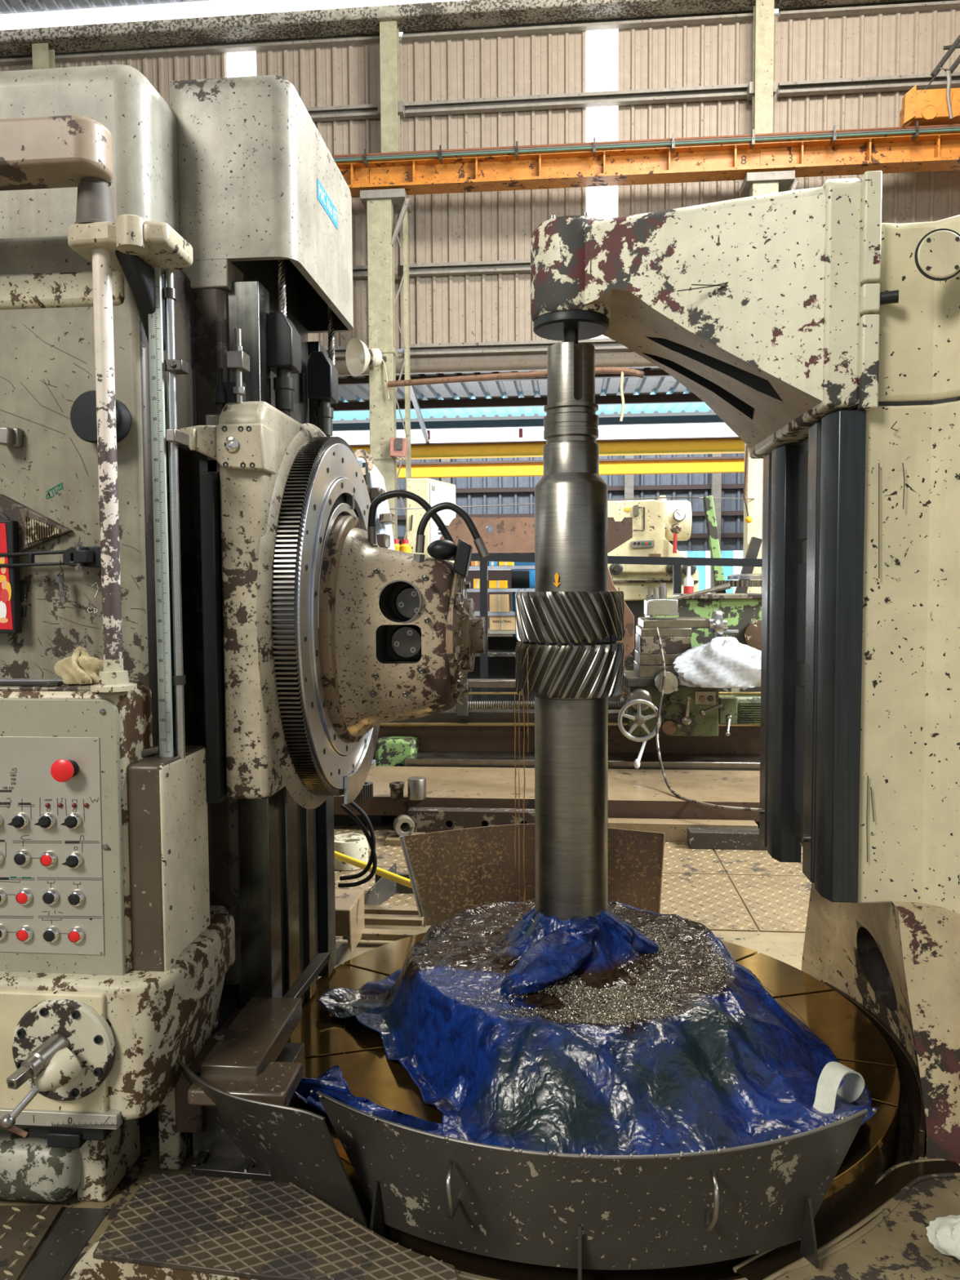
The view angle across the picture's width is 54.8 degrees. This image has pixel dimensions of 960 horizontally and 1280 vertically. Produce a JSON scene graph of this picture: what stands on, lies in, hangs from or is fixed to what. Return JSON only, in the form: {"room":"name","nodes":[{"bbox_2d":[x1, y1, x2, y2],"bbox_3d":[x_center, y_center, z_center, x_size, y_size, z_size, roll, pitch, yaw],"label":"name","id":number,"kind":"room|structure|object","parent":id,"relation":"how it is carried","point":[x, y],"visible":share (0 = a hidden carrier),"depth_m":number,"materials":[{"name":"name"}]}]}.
{"room":"machine shop","nodes":[
{"label":"machine shop","id":0,"kind":"room"},
{"bbox_2d":[0,0,213,14],"bbox_3d":[0.142,-9.872,1.634,33.000,2.087,23.400,0,3,5],"label":"ceiling","id":1,"kind":"structure","parent":0,"point":[6,6],"depth_m":13.87,"materials":[{"name":"metal"}]},
{"bbox_2d":[0,0,959,359],"bbox_3d":[1.005,-6.977,13.941,32.542,5.119,1.000,0,3,5],"label":"wall","id":2,"kind":"structure","parent":0,"point":[473,73],"depth_m":14.09,"materials":[{"name":"white"}]},
{"bbox_2d":[0,635,959,1279],"bbox_3d":[1.520,0.744,16.500,80.000,0.425,57.000,0,3,5],"label":"floor","id":3,"kind":"structure","parent":0,"point":[753,900],"depth_m":2.42,"materials":[{"name":"concrete"}]},
{"bbox_2d":[0,1124,81,1202],"bbox_3d":[-1.177,1.305,2.456,0.359,0.207,0.320,0,3,5],"label":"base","id":4,"kind":"object","parent":3,"relation":"on","point":[30,1170],"visible":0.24,"depth_m":2.30,"materials":[{"name":"beige metal"}]},
{"bbox_2d":[31,10,55,69],"bbox_3d":[-6.780,-4.536,14.461,0.718,10.600,0.870,0,3,5],"label":"steel column","id":5,"kind":"structure","parent":3,"relation":"on","point":[42,57],"depth_m":14.34,"materials":[{"name":"metal"}]},
{"bbox_2d":[331,120,959,197],"bbox_3d":[1.215,-6.820,13.262,30.000,0.478,0.470,0,3,5],"label":"beam","id":6,"kind":"object","parent":5,"relation":"attached to","point":[933,148],"visible":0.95,"depth_m":13.13,"materials":[{"name":"orange metal"}]},
{"bbox_2d":[899,34,959,126],"bbox_3d":[7.144,-7.706,12.667,2.740,1.384,0.688,0,3,5],"label":"carriage","id":7,"kind":"object","parent":6,"relation":"on","point":[929,107],"visible":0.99,"depth_m":12.55,"materials":[{"name":"orange paint"}]},
{"bbox_2d":[0,64,353,1201],"bbox_3d":[-1.472,-0.099,2.828,1.950,2.995,1.635,0,3,5],"label":"column","id":8,"kind":"structure","parent":3,"relation":"on","point":[139,912],"depth_m":2.36,"materials":[{"name":"beige metal"}]},
{"bbox_2d":[0,814,3,826],"bbox_3d":[-1.177,0.438,2.228,0.044,0.041,0.028,0,3,5],"label":"switch","id":9,"kind":"object","parent":8,"relation":"attached to","point":[1,815],"depth_m":2.24,"materials":[{"name":"silver"}]},
{"bbox_2d":[0,520,22,633],"bbox_3d":[-1.234,-0.161,2.363,0.109,0.288,0.032,0,3,5],"label":"picture","id":10,"kind":"object","parent":8,"relation":"attached to","point":[10,579],"visible":1,"depth_m":2.35,"materials":[{"name":"red paper"}]},
{"bbox_2d":[0,523,13,629],"bbox_3d":[-1.235,-0.161,2.350,0.095,0.270,0.004,0,3,5],"label":"print","id":11,"kind":"object","parent":10,"relation":"attached to","point":[6,529],"depth_m":2.35},
{"bbox_2d":[8,812,29,829],"bbox_3d":[-1.111,0.437,2.222,0.044,0.041,0.028,0,3,5],"label":"switch","id":12,"kind":"object","parent":8,"relation":"attached to","point":[16,820],"depth_m":2.23,"materials":[{"name":"black plastic"}]},
{"bbox_2d":[10,876,31,878],"bbox_3d":[-1.113,0.576,2.244,0.053,0.005,0.001,0,3,5],"label":"print","id":13,"kind":"object","parent":8,"relation":"on","point":[11,877],"depth_m":2.24,"materials":[{"name":"green paint"}]},
{"bbox_2d":[0,680,62,686],"bbox_3d":[-1.125,0.107,2.272,0.202,0.010,0.042,0,3,5],"label":"spanner","id":14,"kind":"object","parent":8,"relation":"on","point":[46,683],"visible":1,"depth_m":2.26,"materials":[{"name":"metal"}]},
{"bbox_2d":[0,678,62,681],"bbox_3d":[-1.107,0.102,2.311,0.255,0.013,0.013,0,3,5],"label":"bar","id":15,"kind":"object","parent":8,"relation":"on","point":[1,679],"visible":0.29,"depth_m":2.31,"materials":[{"name":"metal"}]},
{"bbox_2d":[0,1047,81,1137],"bbox_3d":[-1.010,1.033,2.102,0.197,0.178,0.066,-2,4,-28],"label":"lever","id":16,"kind":"object","parent":8,"relation":"attached to","point":[64,1067],"visible":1,"depth_m":2.09,"materials":[{"name":"beige metal"}]},
{"bbox_2d":[35,812,56,829],"bbox_3d":[-1.043,0.436,2.216,0.044,0.041,0.028,0,3,5],"label":"switch","id":17,"kind":"object","parent":8,"relation":"attached to","point":[43,820],"depth_m":2.22,"materials":[{"name":"black plastic"}]},
{"bbox_2d":[0,790,92,919],"bbox_3d":[-1.053,0.519,2.235,0.233,0.314,0.001,0,3,5],"label":"print","id":18,"kind":"object","parent":8,"relation":"attached to","point":[35,885],"depth_m":2.23,"materials":[{"name":"black"}]},
{"bbox_2d":[44,803,49,808],"bbox_3d":[-1.040,0.398,2.226,0.012,0.012,0.010,0,3,5],"label":"lamp","id":19,"kind":"object","parent":8,"relation":"on","point":[46,805],"depth_m":2.22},
{"bbox_2d":[0,767,102,933],"bbox_3d":[-1.045,0.510,2.234,0.273,0.406,0.001,0,3,5],"label":"print","id":20,"kind":"object","parent":8,"relation":"attached to","point":[39,894],"depth_m":2.23,"materials":[{"name":"black"}]},
{"bbox_2d":[61,812,82,829],"bbox_3d":[-0.978,0.434,2.210,0.044,0.041,0.028,0,3,5],"label":"switch","id":21,"kind":"object","parent":8,"relation":"attached to","point":[69,820],"depth_m":2.21,"materials":[{"name":"black plastic"}]},
{"bbox_2d":[61,851,83,869],"bbox_3d":[-0.978,0.530,2.215,0.044,0.041,0.028,0,3,5],"label":"switch","id":22,"kind":"object","parent":8,"relation":"attached to","point":[69,860],"depth_m":2.22,"materials":[{"name":"black plastic"}]},
{"bbox_2d":[53,645,103,684],"bbox_3d":[-0.988,0.061,2.292,0.109,0.091,0.080,1,3,20],"label":"rag","id":23,"kind":"object","parent":8,"relation":"on","point":[80,668],"visible":0.91,"depth_m":2.27,"materials":[{"name":"beige fabric"}]},
{"bbox_2d":[90,657,137,692],"bbox_3d":[-0.877,0.082,2.218,0.103,0.075,0.103,0,3,5],"label":"socket","id":24,"kind":"object","parent":8,"relation":"attached to","point":[113,678],"depth_m":2.19,"materials":[{"name":"beige metal"}]},
{"bbox_2d":[169,75,353,333],"bbox_3d":[-0.667,-1.353,2.974,0.368,0.517,0.775,0,3,5],"label":"hood","id":25,"kind":"object","parent":8,"relation":"attached to","point":[260,193],"depth_m":2.60,"materials":[{"name":"beige metal"}]},
{"bbox_2d":[165,311,488,887],"bbox_3d":[-0.362,0.035,2.967,0.783,2.017,1.427,0,3,5],"label":"hobbing head","id":26,"kind":"object","parent":8,"relation":"attached to","point":[332,635],"visible":1,"depth_m":2.68,"materials":[{"name":"metal"}]},
{"bbox_2d":[266,311,301,373],"bbox_3d":[-0.588,-0.884,2.759,0.085,0.160,0.100,0,3,5],"label":"socket","id":27,"kind":"object","parent":26,"relation":"attached to","point":[284,340],"depth_m":2.71,"materials":[{"name":"black metal"}]},
{"bbox_2d":[306,351,337,404],"bbox_3d":[-0.546,-0.910,3.217,0.085,0.160,0.100,0,3,5],"label":"socket","id":28,"kind":"object","parent":26,"relation":"attached to","point":[322,375],"depth_m":3.17,"materials":[{"name":"black metal"}]},
{"bbox_2d":[191,1151,275,1182],"bbox_3d":[-0.613,1.355,2.438,0.252,0.030,0.187,0,3,5],"label":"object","id":29,"kind":"object","parent":3,"relation":"on","point":[203,1165],"visible":0.41,"depth_m":2.37,"materials":[{"name":"metal"}]},
{"bbox_2d":[174,951,330,1158],"bbox_3d":[-0.590,1.194,2.838,0.336,0.302,1.119,0,3,5],"label":"bed","id":30,"kind":"object","parent":3,"relation":"on","point":[251,1056],"visible":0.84,"depth_m":2.43,"materials":[{"name":"brown metal"}]},
{"bbox_2d":[176,1057,369,1229],"bbox_3d":[-0.631,1.215,2.360,0.816,0.314,0.229,3,4,44],"label":"guard","id":31,"kind":"object","parent":30,"relation":"attached to","point":[296,1146],"visible":0.73,"depth_m":2.18,"materials":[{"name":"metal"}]},
{"bbox_2d":[67,1173,458,1279],"bbox_3d":[-0.458,1.374,2.087,0.880,0.121,0.317,0,3,5],"label":"platform","id":32,"kind":"object","parent":3,"relation":"on","point":[174,1227],"visible":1,"depth_m":2.03,"materials":[{"name":"brown metal"}]},
{"bbox_2d":[333,833,368,870],"bbox_3d":[-0.736,1.174,5.164,0.229,0.160,0.229,0,3,5],"label":"drum","id":33,"kind":"object","parent":3,"relation":"on","point":[356,846],"visible":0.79,"depth_m":5.08,"materials":[{"name":"beige metal"}]},
{"bbox_2d":[353,448,395,763],"bbox_3d":[-0.949,-0.265,8.273,0.449,2.766,0.694,0,3,5],"label":"machine","id":34,"kind":"object","parent":3,"relation":"on","point":[375,482],"visible":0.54,"depth_m":8.03,"materials":[{"name":"white paint"}]},
{"bbox_2d":[334,863,424,954],"bbox_3d":[-0.462,1.196,4.250,0.478,0.235,0.910,0,3,5],"label":"pallet","id":35,"kind":"object","parent":3,"relation":"on","point":[354,909],"visible":0.66,"depth_m":4.05,"materials":[{"name":"wood"}]},
{"bbox_2d":[342,928,424,941],"bbox_3d":[-0.418,1.281,4.025,0.350,0.030,0.060,0,3,5],"label":"board","id":36,"kind":"object","parent":35,"relation":"on","point":[394,935],"depth_m":4.00,"materials":[{"name":"beige wood"}]},
{"bbox_2d":[364,863,418,915],"bbox_3d":[-0.429,1.220,4.495,0.384,0.160,0.420,0,3,5],"label":"tray","id":37,"kind":"object","parent":35,"relation":"on","point":[384,888],"depth_m":4.48,"materials":[{"name":"metal"}]},
{"bbox_2d":[364,913,424,926],"bbox_3d":[-0.433,1.259,4.166,0.362,0.030,0.060,0,3,5],"label":"plank","id":38,"kind":"object","parent":35,"relation":"on","point":[369,919],"depth_m":4.14,"materials":[{"name":"beige wood"}]},
{"bbox_2d":[360,21,411,539],"bbox_3d":[-1.339,-4.541,13.960,0.718,10.600,0.870,0,3,5],"label":"steel column","id":39,"kind":"structure","parent":3,"relation":"on","point":[381,206],"depth_m":13.67,"materials":[{"name":"metal"}]},
{"bbox_2d":[345,337,389,399],"bbox_3d":[-1.590,-3.925,13.450,0.570,0.819,0.535,-3,4,-38],"label":"lamp","id":40,"kind":"object","parent":39,"relation":"attached to","point":[358,357],"visible":1,"depth_m":13.41,"materials":[{"name":"metal"}]},
{"bbox_2d":[389,436,408,458],"bbox_3d":[-1.191,-2.813,13.537,0.249,0.294,0.180,0,3,5],"label":"switch box","id":41,"kind":"object","parent":39,"relation":"attached to","point":[398,446],"visible":1,"depth_m":13.48,"materials":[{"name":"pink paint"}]},
{"bbox_2d":[395,438,402,449],"bbox_3d":[-1.179,-2.850,13.464,0.104,0.168,0.040,0,3,5],"label":"switch","id":42,"kind":"object","parent":41,"relation":"attached to","point":[398,442],"depth_m":13.44,"materials":[{"name":"metal"}]},
{"bbox_2d":[387,367,644,386],"bbox_3d":[0.448,-3.650,12.994,3.689,0.209,0.127,1,3,16],"label":"pipe","id":43,"kind":"object","parent":39,"relation":"attached to","point":[629,371],"visible":0.84,"depth_m":13.04,"materials":[{"name":"metal"}]},
{"bbox_2d":[619,371,624,421],"bbox_3d":[1.928,-3.311,12.558,0.069,0.686,0.039,0,3,5],"label":"rope","id":44,"kind":"object","parent":43,"relation":"hanging from","point":[622,373],"visible":1,"depth_m":12.54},
{"bbox_2d":[384,830,425,845],"bbox_3d":[-0.452,1.209,5.653,0.220,0.037,0.220,0,3,5],"label":"strip","id":45,"kind":"object","parent":3,"relation":"on","point":[393,838],"visible":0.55,"depth_m":5.57,"materials":[{"name":"beige metal"}]},
{"bbox_2d":[393,814,414,835],"bbox_3d":[-0.463,1.132,5.637,0.120,0.120,0.085,-1,3,-14],"label":"bush","id":46,"kind":"object","parent":45,"relation":"on","point":[401,819],"visible":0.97,"depth_m":5.60,"materials":[{"name":"metal"}]},
{"bbox_2d":[406,478,455,563],"bbox_3d":[-0.524,-0.414,10.524,0.459,2.730,0.916,0,3,5],"label":"tall cabinet","id":47,"kind":"object","parent":3,"relation":"on","point":[434,492],"visible":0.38,"depth_m":10.06,"materials":[{"name":"beige metal"}]},
{"bbox_2d":[353,765,534,825],"label":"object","id":48,"kind":"object","parent":3,"relation":"on","point":[446,787],"depth_m":6.11,"materials":[{"name":"beige wood"}]},
{"bbox_2d":[355,781,373,799],"bbox_3d":[-0.738,0.954,5.856,0.124,0.093,0.124,0,3,5],"label":"gear","id":49,"kind":"object","parent":48,"relation":"on","point":[366,792],"visible":0.7,"depth_m":5.81,"materials":[{"name":"metal"}]},
{"bbox_2d":[389,781,404,798],"bbox_3d":[-0.528,0.953,5.887,0.095,0.090,0.095,0,3,5],"label":"collar","id":50,"kind":"object","parent":48,"relation":"on","point":[396,787],"visible":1,"depth_m":5.85,"materials":[{"name":"metal"}]},
{"bbox_2d":[407,776,426,799],"bbox_3d":[-0.398,0.936,5.844,0.116,0.128,0.116,0,3,5],"label":"cylinder","id":51,"kind":"object","parent":48,"relation":"on","point":[416,785],"visible":1,"depth_m":5.80,"materials":[{"name":"silver metal"}]},
{"bbox_2d":[407,806,534,833],"bbox_3d":[0.099,1.136,5.719,1.084,0.171,0.100,0,3,5],"label":"bar","id":52,"kind":"object","parent":3,"relation":"on","point":[425,820],"visible":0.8,"depth_m":5.69,"materials":[{"name":"metal"}]},
{"bbox_2d":[464,565,534,702],"bbox_3d":[0.318,0.094,9.331,1.417,1.850,0.600,0,3,5],"label":"storage shelf","id":53,"kind":"object","parent":3,"relation":"on","point":[501,650],"visible":0.17,"depth_m":9.59,"materials":[{"name":"metal"}]},
{"bbox_2d":[471,560,479,566],"bbox_3d":[-0.025,-0.765,9.176,0.103,0.067,0.252,0,3,5],"label":"carton","id":54,"kind":"object","parent":53,"relation":"on","point":[473,563],"visible":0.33,"depth_m":9.05,"materials":[{"name":"orange cardboard"}]},
{"bbox_2d":[473,578,479,588],"bbox_3d":[-0.011,-0.559,9.187,0.086,0.096,0.252,0,3,5],"label":"carton","id":55,"kind":"object","parent":53,"relation":"on","point":[476,581],"visible":0.58,"depth_m":9.06,"materials":[{"name":"yellow cardboard"}]},
{"bbox_2d":[440,517,534,552],"bbox_3d":[0.179,-1.077,9.508,1.189,0.371,0.060,0,3,5],"label":"brown template","id":56,"kind":"object","parent":53,"relation":"on","point":[508,535],"visible":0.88,"depth_m":9.48,"materials":[{"name":"metal"}]},
{"bbox_2d":[488,561,497,565],"bbox_3d":[0.133,-0.762,9.162,0.068,0.060,0.252,0,3,5],"label":"tin","id":57,"kind":"object","parent":53,"relation":"on","point":[491,563],"visible":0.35,"depth_m":9.04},
{"bbox_2d":[488,580,508,588],"bbox_3d":[0.186,-0.550,9.169,0.176,0.077,0.252,0,3,5],"label":"carton","id":58,"kind":"object","parent":53,"relation":"on","point":[492,584],"visible":1,"depth_m":9.05,"materials":[{"name":"yellow cardboard"}]},
{"bbox_2d":[489,594,510,612],"bbox_3d":[0.198,-0.366,9.159,0.188,0.174,0.252,0,3,5],"label":"carton","id":59,"kind":"object","parent":53,"relation":"on","point":[498,602],"visible":1,"depth_m":9.04,"materials":[{"name":"brown cardboard"}]},
{"bbox_2d":[489,615,515,630],"bbox_3d":[0.229,-0.174,9.166,0.250,0.141,0.252,0,3,5],"label":"carton","id":60,"kind":"object","parent":53,"relation":"on","point":[496,622],"visible":0.98,"depth_m":9.04,"materials":[{"name":"brown cardboard"}]},
{"bbox_2d":[498,561,514,565],"bbox_3d":[0.262,-0.764,9.150,0.136,0.064,0.252,0,3,5],"label":"carton","id":61,"kind":"object","parent":53,"relation":"on","point":[500,563],"visible":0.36,"depth_m":9.03,"materials":[{"name":"yellow cardboard"}]},
{"bbox_2d":[607,517,632,552],"bbox_3d":[1.274,-1.067,9.407,0.541,0.360,0.060,0,3,5],"label":"notched template","id":62,"kind":"object","parent":53,"relation":"on","point":[619,532],"visible":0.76,"depth_m":9.36,"materials":[{"name":"brown metal"}]},
{"bbox_2d":[511,561,534,636],"bbox_3d":[0.490,0.051,9.725,0.306,1.890,0.180,0,3,5],"label":"panel","id":63,"kind":"object","parent":3,"relation":"on","point":[520,579],"visible":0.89,"depth_m":9.61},
{"bbox_2d":[399,823,665,927],"bbox_3d":[0.227,1.059,4.144,1.178,0.459,0.092,0,3,5],"label":"guard","id":64,"kind":"object","parent":3,"relation":"on","point":[451,872],"visible":0.63,"depth_m":4.17,"materials":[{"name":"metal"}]},
{"bbox_2d":[334,851,412,888],"bbox_3d":[-0.574,1.111,4.557,0.034,0.046,0.900,-3,4,-40],"label":"pipe","id":65,"kind":"object","parent":64,"relation":"attached to","point":[384,873],"visible":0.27,"depth_m":4.44,"materials":[{"name":"yellow metal"}]},
{"bbox_2d":[310,1089,875,1279],"bbox_3d":[0.243,1.250,2.079,1.329,0.324,0.274,0,3,5],"label":"guard","id":66,"kind":"object","parent":3,"relation":"on","point":[581,1211],"visible":1,"depth_m":2.04,"materials":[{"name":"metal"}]},
{"bbox_2d":[287,932,900,1279],"bbox_3d":[0.315,1.495,3.074,1.960,0.460,1.960,0,3,5],"label":"table","id":67,"kind":"object","parent":3,"relation":"on","point":[329,1041],"visible":0.21,"depth_m":2.75,"materials":[{"name":"brown metal"}]},
{"bbox_2d":[515,342,623,920],"bbox_3d":[0.289,0.170,3.001,0.349,2.197,0.349,0,3,5],"label":"shaft","id":68,"kind":"object","parent":67,"relation":"on","point":[571,627],"visible":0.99,"depth_m":2.89,"materials":[{"name":"metal"}]},
{"bbox_2d":[514,694,516,867],"bbox_3d":[0.111,0.446,2.912,0.007,0.552,0.004,0,3,5],"label":"drip","id":69,"kind":"object","parent":68,"relation":"attached to","point":[514,695],"visible":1,"depth_m":2.91,"materials":[{"name":"brown liquid"}]},
{"bbox_2d":[518,691,520,911],"bbox_3d":[0.124,0.507,2.894,0.008,0.696,0.004,0,3,5],"label":"drip","id":70,"kind":"object","parent":68,"relation":"attached to","point":[519,691],"visible":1,"depth_m":2.90,"materials":[{"name":"brown liquid"}]},
{"bbox_2d":[522,688,525,902],"bbox_3d":[0.139,0.495,2.933,0.009,0.686,0.004,0,3,5],"label":"drip","id":71,"kind":"object","parent":68,"relation":"attached to","point":[522,689],"visible":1,"depth_m":2.93,"materials":[{"name":"brown liquid"}]},
{"bbox_2d":[526,648,528,742],"bbox_3d":[0.148,0.187,2.864,0.006,0.324,0.004,0,3,5],"label":"drip","id":72,"kind":"object","parent":68,"relation":"attached to","point":[526,648],"visible":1,"depth_m":2.86,"materials":[{"name":"brown liquid"}]},
{"bbox_2d":[293,897,878,1155],"bbox_3d":[0.201,1.072,2.854,1.620,0.407,1.648,-1,3,-13],"label":"tarpaulin","id":73,"kind":"object","parent":67,"relation":"on","point":[736,1068],"visible":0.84,"depth_m":2.55,"materials":[{"name":"blue plastic"}]},
{"bbox_2d":[422,900,734,1025],"bbox_3d":[0.307,1.010,3.034,1.040,0.077,1.007,1,3,21],"label":"metal swarf","id":74,"kind":"object","parent":73,"relation":"on","point":[608,993],"visible":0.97,"depth_m":2.71,"materials":[{"name":"metal"}]},
{"bbox_2d":[447,553,762,701],"bbox_3d":[1.154,0.203,8.556,2.953,2.036,0.070,0,3,5],"label":"guard rail","id":75,"kind":"object","parent":3,"relation":"on","point":[677,562],"visible":0.33,"depth_m":8.46,"materials":[{"name":"black metal"}]},
{"bbox_2d":[607,495,698,702],"bbox_3d":[2.020,-0.420,11.428,1.208,2.646,1.460,0,3,5],"label":"machine","id":76,"kind":"object","parent":3,"relation":"on","point":[655,523],"visible":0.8,"depth_m":10.84,"materials":[{"name":"yellow paint"}]},
{"bbox_2d":[633,504,639,515],"bbox_3d":[1.818,-1.508,10.786,0.060,0.133,0.050,0,3,5],"label":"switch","id":77,"kind":"object","parent":76,"relation":"on","point":[636,507],"depth_m":10.76,"materials":[{"name":"metal"}]},
{"bbox_2d":[608,817,757,842],"bbox_3d":[1.226,1.162,5.647,0.893,0.112,0.120,0,3,5],"label":"bar","id":78,"kind":"object","parent":3,"relation":"on","point":[674,829],"visible":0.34,"depth_m":5.60,"materials":[{"name":"beige metal"}]},
{"bbox_2d":[608,768,759,828],"label":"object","id":79,"kind":"object","parent":3,"relation":"on","point":[642,793],"depth_m":5.93,"materials":[{"name":"beige wood"}]},
{"bbox_2d":[373,582,761,770],"bbox_3d":[0.585,0.291,7.295,3.640,1.463,1.713,0,3,5],"label":"lathe","id":80,"kind":"object","parent":79,"relation":"on","point":[700,728],"visible":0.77,"depth_m":7.02,"materials":[{"name":"metal"}]},
{"bbox_2d":[683,566,693,593],"bbox_3d":[1.527,-0.439,6.775,0.073,0.200,0.073,0,3,5],"label":"spray bottle","id":81,"kind":"object","parent":80,"relation":"on","point":[688,588],"visible":0.88,"depth_m":6.75,"materials":[{"name":"white plastic"}]},
{"bbox_2d":[672,636,761,688],"bbox_3d":[1.716,0.150,6.509,0.725,0.346,0.343,0,3,5],"label":"plastic bag","id":82,"kind":"object","parent":80,"relation":"on","point":[723,662],"visible":0.92,"depth_m":6.39,"materials":[{"name":"white plastic"}]},
{"bbox_2d":[607,568,634,662],"bbox_3d":[0.801,0.305,5.873,0.349,1.516,0.070,0,3,5],"label":"plate","id":83,"kind":"object","parent":79,"relation":"on","point":[628,641],"visible":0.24,"depth_m":5.84,"materials":[{"name":"metal"}]},
{"bbox_2d":[655,627,758,811],"bbox_3d":[1.382,0.469,5.889,0.357,1.043,1.324,-2,4,-26],"label":"hose","id":84,"kind":"object","parent":79,"relation":"on","point":[668,786],"visible":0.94,"depth_m":6.17,"materials":[{"name":"rubber"}]},
{"bbox_2d":[702,495,725,593],"bbox_3d":[2.382,-0.200,9.023,0.419,2.396,0.100,0,3,5],"label":"post","id":85,"kind":"object","parent":3,"relation":"on","point":[708,505],"visible":0.44,"depth_m":8.94,"materials":[{"name":"metal"}]},
{"bbox_2d":[389,496,754,509],"bbox_3d":[0.866,-1.321,9.083,4.048,0.203,0.801,-1,3,-12],"label":"overhead wire","id":86,"kind":"object","parent":85,"relation":"attached to","point":[671,496],"visible":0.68,"depth_m":9.25,"materials":[{"name":"metal"}]},
{"bbox_2d":[715,573,762,586],"bbox_3d":[2.609,-0.565,8.780,0.724,0.120,0.724,0,3,5],"label":"plate","id":87,"kind":"object","parent":85,"relation":"attached to","point":[735,576],"visible":0.53,"depth_m":8.55,"materials":[{"name":"metal"}]},
{"bbox_2d":[687,826,767,849],"bbox_3d":[1.484,1.176,5.483,0.491,0.098,0.120,0,3,5],"label":"bar","id":88,"kind":"object","parent":3,"relation":"on","point":[729,838],"visible":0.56,"depth_m":5.43,"materials":[{"name":"grey metal"}]},
{"bbox_2d":[734,536,762,593],"bbox_3d":[2.544,-0.037,9.521,0.667,2.032,0.080,0,3,5],"label":"channel","id":89,"kind":"object","parent":3,"relation":"on","point":[755,543],"visible":0.29,"depth_m":9.42,"materials":[{"name":"metal"}]},
{"bbox_2d":[742,442,762,593],"bbox_3d":[2.816,-0.756,9.535,0.169,3.494,0.440,0,3,5],"label":"post","id":90,"kind":"object","parent":3,"relation":"on","point":[754,484],"visible":0.11,"depth_m":9.52,"materials":[{"name":"beige metal"}]},
{"bbox_2d":[742,444,752,523],"bbox_3d":[2.696,-1.584,9.317,0.095,0.811,0.068,0,3,5],"label":"hanging chain","id":91,"kind":"object","parent":90,"relation":"hanging from","point":[748,519],"visible":0.98,"depth_m":9.31,"materials":[{"name":"yellow paint"}]},
{"bbox_2d":[738,0,798,593],"bbox_3d":[4.140,-4.545,13.456,0.718,10.600,0.870,0,3,5],"label":"steel column","id":92,"kind":"structure","parent":3,"relation":"on","point":[762,89],"depth_m":13.36,"materials":[{"name":"metal"}]},
{"bbox_2d":[758,214,959,1165],"bbox_3d":[1.933,0.111,2.911,1.896,2.524,1.270,0,3,5],"label":"column","id":93,"kind":"structure","parent":3,"relation":"on","point":[860,735],"depth_m":2.54,"materials":[{"name":"beige metal"}]},
{"bbox_2d":[530,170,882,458],"bbox_3d":[0.638,-0.982,3.006,0.938,0.673,1.055,0,3,5],"label":"support arm","id":94,"kind":"object","parent":93,"relation":"attached to","point":[755,305],"visible":0.98,"depth_m":2.63,"materials":[{"name":"beige metal"}]},
{"bbox_2d":[899,1251,959,1279],"bbox_3d":[1.061,1.421,2.116,0.255,0.002,0.091,-3,4,-37],"label":"chips","id":95,"kind":"object","parent":3,"relation":"on","point":[931,1277],"visible":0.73,"depth_m":2.09,"materials":[{"name":"metal"}]},
{"bbox_2d":[925,1214,959,1260],"bbox_3d":[1.132,1.380,2.148,0.176,0.068,0.114,0,3,5],"label":"glove","id":96,"kind":"object","parent":3,"relation":"on","point":[944,1233],"visible":1,"depth_m":2.14,"materials":[{"name":"white fabric"}]},
{"bbox_3d":[-0.770,0.121,9.156,0.225,1.819,0.350,0,3,5],"label":"stand","id":97,"kind":"object","parent":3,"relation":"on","visible":0},
{"bbox_2d":[393,539,399,551],"bbox_3d":[-0.826,-0.885,9.078,0.120,0.200,0.120,0,3,5],"label":"can","id":98,"kind":"object","parent":97,"relation":"on","point":[397,544],"visible":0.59,"depth_m":9.04,"materials":[{"name":"yellow paint"}]},
{"bbox_2d":[400,539,411,553],"bbox_3d":[-0.735,-0.885,9.070,0.120,0.200,0.120,0,3,5],"label":"can","id":99,"kind":"object","parent":97,"relation":"on","point":[405,546],"visible":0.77,"depth_m":9.03,"materials":[{"name":"yellow paint"}]},
{"bbox_2d":[330,349,737,444],"bbox_3d":[1.651,-4.700,17.978,32.400,0.586,7.423,0,3,5],"label":"ceiling","id":100,"kind":"structure","parent":0,"point":[655,380],"depth_m":18.74,"materials":[{"name":"metal"}]},
{"bbox_2d":[349,436,744,459],"bbox_3d":[1.993,-4.501,21.687,30.000,0.366,0.280,0,3,5],"label":"beam","id":101,"kind":"structure","parent":100,"relation":"attached to","point":[717,445],"depth_m":21.60,"materials":[{"name":"metal"}]},
{"bbox_2d":[396,453,744,635],"bbox_3d":[3.709,-3.169,29.401,34.000,6.048,0.700,0,3,5],"label":"wall","id":102,"kind":"structure","parent":0,"point":[482,491],"depth_m":29.39,"materials":[{"name":"grey metal"}]},
{"bbox_2d":[396,456,744,478],"bbox_3d":[2.359,-4.776,25.661,30.000,0.407,0.280,0,3,5],"label":"beam","id":103,"kind":"structure","parent":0,"point":[717,464],"depth_m":25.55,"materials":[{"name":"metal"}]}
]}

